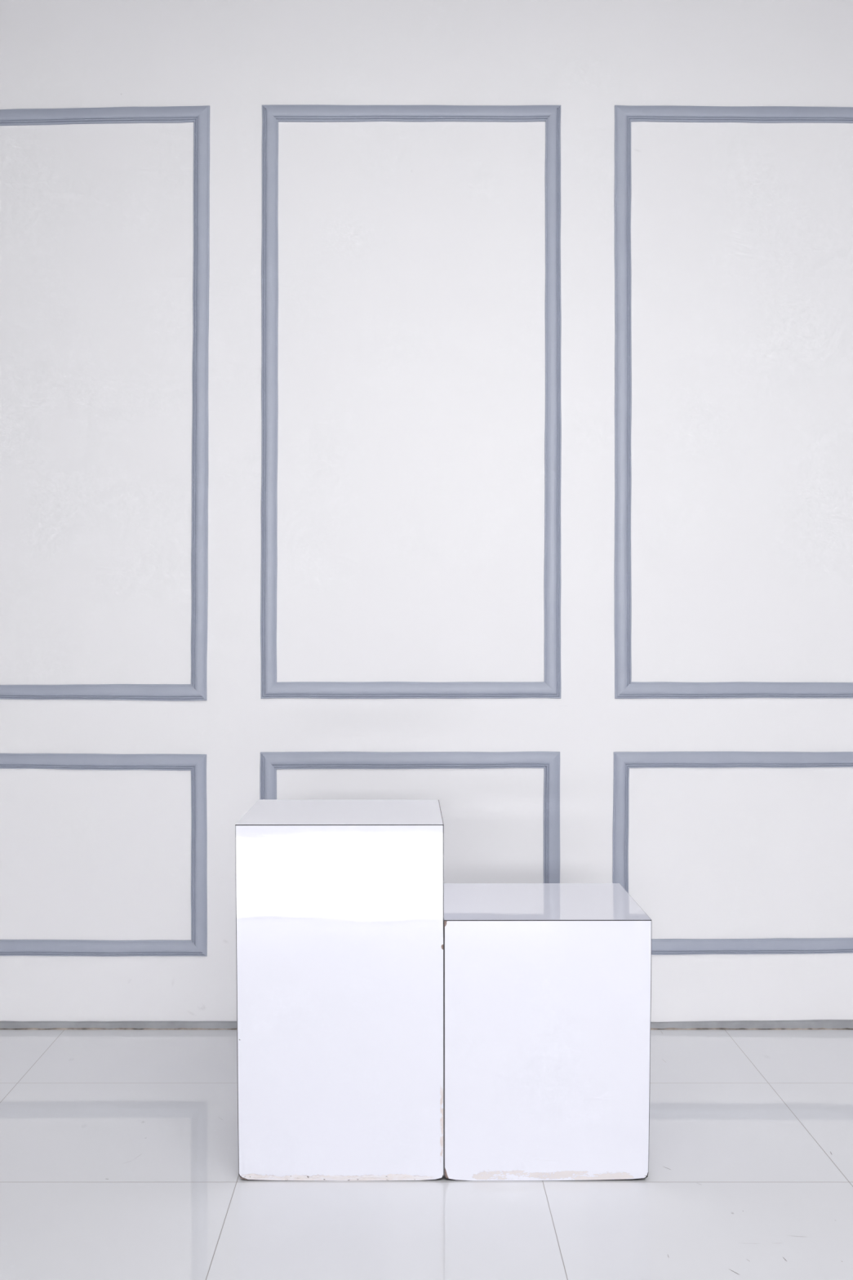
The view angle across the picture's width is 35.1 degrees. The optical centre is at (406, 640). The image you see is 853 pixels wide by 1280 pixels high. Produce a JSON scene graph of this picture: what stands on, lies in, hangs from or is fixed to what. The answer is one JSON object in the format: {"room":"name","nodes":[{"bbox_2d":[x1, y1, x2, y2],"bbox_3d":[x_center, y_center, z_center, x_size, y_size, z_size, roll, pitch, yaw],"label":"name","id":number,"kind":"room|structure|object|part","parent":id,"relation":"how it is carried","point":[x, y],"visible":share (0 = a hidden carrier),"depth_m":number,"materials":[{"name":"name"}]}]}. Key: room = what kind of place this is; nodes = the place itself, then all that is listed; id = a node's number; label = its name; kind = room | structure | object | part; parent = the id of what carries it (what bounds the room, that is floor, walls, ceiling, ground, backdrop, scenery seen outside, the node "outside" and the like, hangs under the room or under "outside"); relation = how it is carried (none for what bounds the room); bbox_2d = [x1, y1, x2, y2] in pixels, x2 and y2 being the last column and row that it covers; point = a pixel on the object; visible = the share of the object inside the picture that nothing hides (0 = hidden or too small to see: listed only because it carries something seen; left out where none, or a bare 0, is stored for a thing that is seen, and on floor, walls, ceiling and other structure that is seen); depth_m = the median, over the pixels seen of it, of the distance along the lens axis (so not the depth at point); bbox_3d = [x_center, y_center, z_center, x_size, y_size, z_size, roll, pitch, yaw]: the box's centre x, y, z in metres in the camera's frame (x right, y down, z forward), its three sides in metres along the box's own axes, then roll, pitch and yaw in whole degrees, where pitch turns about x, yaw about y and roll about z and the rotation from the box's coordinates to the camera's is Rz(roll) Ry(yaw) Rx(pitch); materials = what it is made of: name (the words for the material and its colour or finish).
{"room":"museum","nodes":[
{"label":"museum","id":0,"kind":"room"},
{"bbox_2d":[0,0,852,1022],"bbox_3d":[0.075,-0.640,3.747,7.290,3.400,0.120,0,0,0],"label":"wall","id":1,"kind":"structure","parent":0,"point":[411,322],"depth_m":3.69,"materials":[{"name":"white paint"}]},
{"bbox_2d":[0,753,207,956],"bbox_3d":[-0.956,0.584,3.682,0.821,0.557,0.013,0,0,0],"label":"trim","id":2,"kind":"structure","parent":1,"relation":"attached to","point":[196,763],"depth_m":3.68,"materials":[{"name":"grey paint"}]},
{"bbox_3d":[-0.957,0.330,3.682,0.818,0.049,0.013,0,0,0],"label":"rail","id":3,"kind":"part","parent":2,"relation":"part of","materials":[{"name":"blue paint"}]},
{"bbox_3d":[-0.956,0.839,3.682,0.819,0.047,0.013,0,0,0],"label":"rail","id":4,"kind":"part","parent":2,"relation":"part of","materials":[{"name":"blue paint"}]},
{"bbox_2d":[0,105,209,701],"bbox_3d":[-0.951,-0.647,3.682,0.825,1.624,0.013,0,0,0],"label":"trim","id":5,"kind":"structure","parent":1,"relation":"attached to","point":[199,116],"depth_m":3.68,"materials":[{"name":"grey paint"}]},
{"bbox_3d":[-0.955,0.142,3.682,0.816,0.046,0.013,0,0,0],"label":"rail","id":6,"kind":"part","parent":5,"relation":"part of","materials":[{"name":"blue paint"}]},
{"bbox_3d":[-0.950,-1.431,3.682,0.824,0.057,0.013,0,0,0],"label":"rail","id":7,"kind":"part","parent":5,"relation":"part of","materials":[{"name":"blue paint"}]},
{"bbox_2d":[259,751,559,883],"bbox_3d":[0.008,0.582,3.682,0.820,0.558,0.013,0,0,0],"label":"trim","id":8,"kind":"structure","parent":1,"relation":"attached to","point":[549,762],"depth_m":3.68,"materials":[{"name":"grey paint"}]},
{"bbox_3d":[0.009,0.327,3.682,0.819,0.049,0.013,0,0,0],"label":"rail","id":9,"kind":"part","parent":8,"relation":"part of","materials":[{"name":"blue paint"}]},
{"bbox_2d":[260,104,561,698],"bbox_3d":[0.011,-0.651,3.682,0.822,1.621,0.013,0,0,0],"label":"trim","id":10,"kind":"structure","parent":1,"relation":"attached to","point":[551,687],"depth_m":3.68,"materials":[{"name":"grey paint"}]},
{"bbox_3d":[0.011,0.136,3.682,0.820,0.047,0.013,0,0,0],"label":"rail","id":11,"kind":"part","parent":10,"relation":"part of","materials":[{"name":"blue paint"}]},
{"bbox_3d":[0.012,-1.439,3.682,0.817,0.046,0.013,0,0,0],"label":"rail","id":12,"kind":"part","parent":10,"relation":"part of","materials":[{"name":"blue paint"}]},
{"bbox_2d":[0,1019,852,1030],"bbox_3d":[0.075,1.046,3.681,7.050,0.027,0.012,0,0,0],"label":"baseboard","id":13,"kind":"structure","parent":1,"relation":"attached to","point":[840,1024],"depth_m":3.68,"materials":[{"name":"grey paint"}]},
{"bbox_2d":[612,751,852,955],"bbox_3d":[0.972,0.581,3.682,0.824,0.556,0.013,0,0,0],"label":"trim","id":14,"kind":"structure","parent":1,"relation":"attached to","point":[623,761],"depth_m":3.68,"materials":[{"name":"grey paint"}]},
{"bbox_3d":[0.974,0.326,3.682,0.819,0.046,0.013,0,0,0],"label":"rail","id":15,"kind":"part","parent":14,"relation":"part of","materials":[{"name":"blue paint"}]},
{"bbox_3d":[0.972,0.835,3.682,0.823,0.049,0.013,0,0,0],"label":"rail","id":16,"kind":"part","parent":14,"relation":"part of","materials":[{"name":"blue paint"}]},
{"bbox_2d":[614,105,852,698],"bbox_3d":[0.977,-0.651,3.682,0.821,1.620,0.013,0,0,0],"label":"trim","id":17,"kind":"structure","parent":1,"relation":"attached to","point":[624,115],"depth_m":3.68,"materials":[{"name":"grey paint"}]},
{"bbox_3d":[0.977,0.136,3.682,0.818,0.046,0.013,0,0,0],"label":"rail","id":18,"kind":"part","parent":17,"relation":"part of","materials":[{"name":"blue paint"}]},
{"bbox_3d":[0.977,-1.436,3.682,0.819,0.049,0.013,0,0,0],"label":"rail","id":19,"kind":"part","parent":17,"relation":"part of","materials":[{"name":"blue paint"}]},
{"bbox_2d":[0,1029,852,1279],"bbox_3d":[0.075,1.110,-6.197,7.290,0.100,20.007,0,0,0],"label":"floor","id":20,"kind":"structure","parent":0,"point":[119,1148],"depth_m":2.59,"materials":[{"name":"tile"}]},
{"bbox_2d":[235,799,444,1181],"bbox_3d":[-0.132,0.710,2.854,0.410,0.699,0.415,0,0,0],"label":"podium","id":21,"kind":"object","parent":20,"relation":"on","point":[340,903],"visible":1,"depth_m":2.65,"materials":[{"name":"white laminate"}]},
{"bbox_3d":[-0.333,0.707,2.856,0.009,0.691,0.413,0,0,0],"label":"panel","id":22,"kind":"part","parent":21,"relation":"part of","materials":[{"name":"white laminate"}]},
{"bbox_3d":[-0.133,0.361,2.856,0.408,0.001,0.413,0,0,0],"label":"panel","id":23,"kind":"part","parent":21,"relation":"part of","materials":[{"name":"white laminate"}]},
{"bbox_2d":[444,883,651,1181],"bbox_3d":[0.277,0.804,2.847,0.408,0.512,0.400,0,0,0],"label":"podium","id":24,"kind":"object","parent":20,"relation":"on","point":[548,986],"visible":0.92,"depth_m":2.65,"materials":[{"name":"white laminate"}]},
{"bbox_3d":[0.276,0.549,2.848,0.407,0.001,0.398,0,0,0],"label":"panel","id":25,"kind":"part","parent":24,"relation":"part of","materials":[{"name":"white laminate"}]}
]}

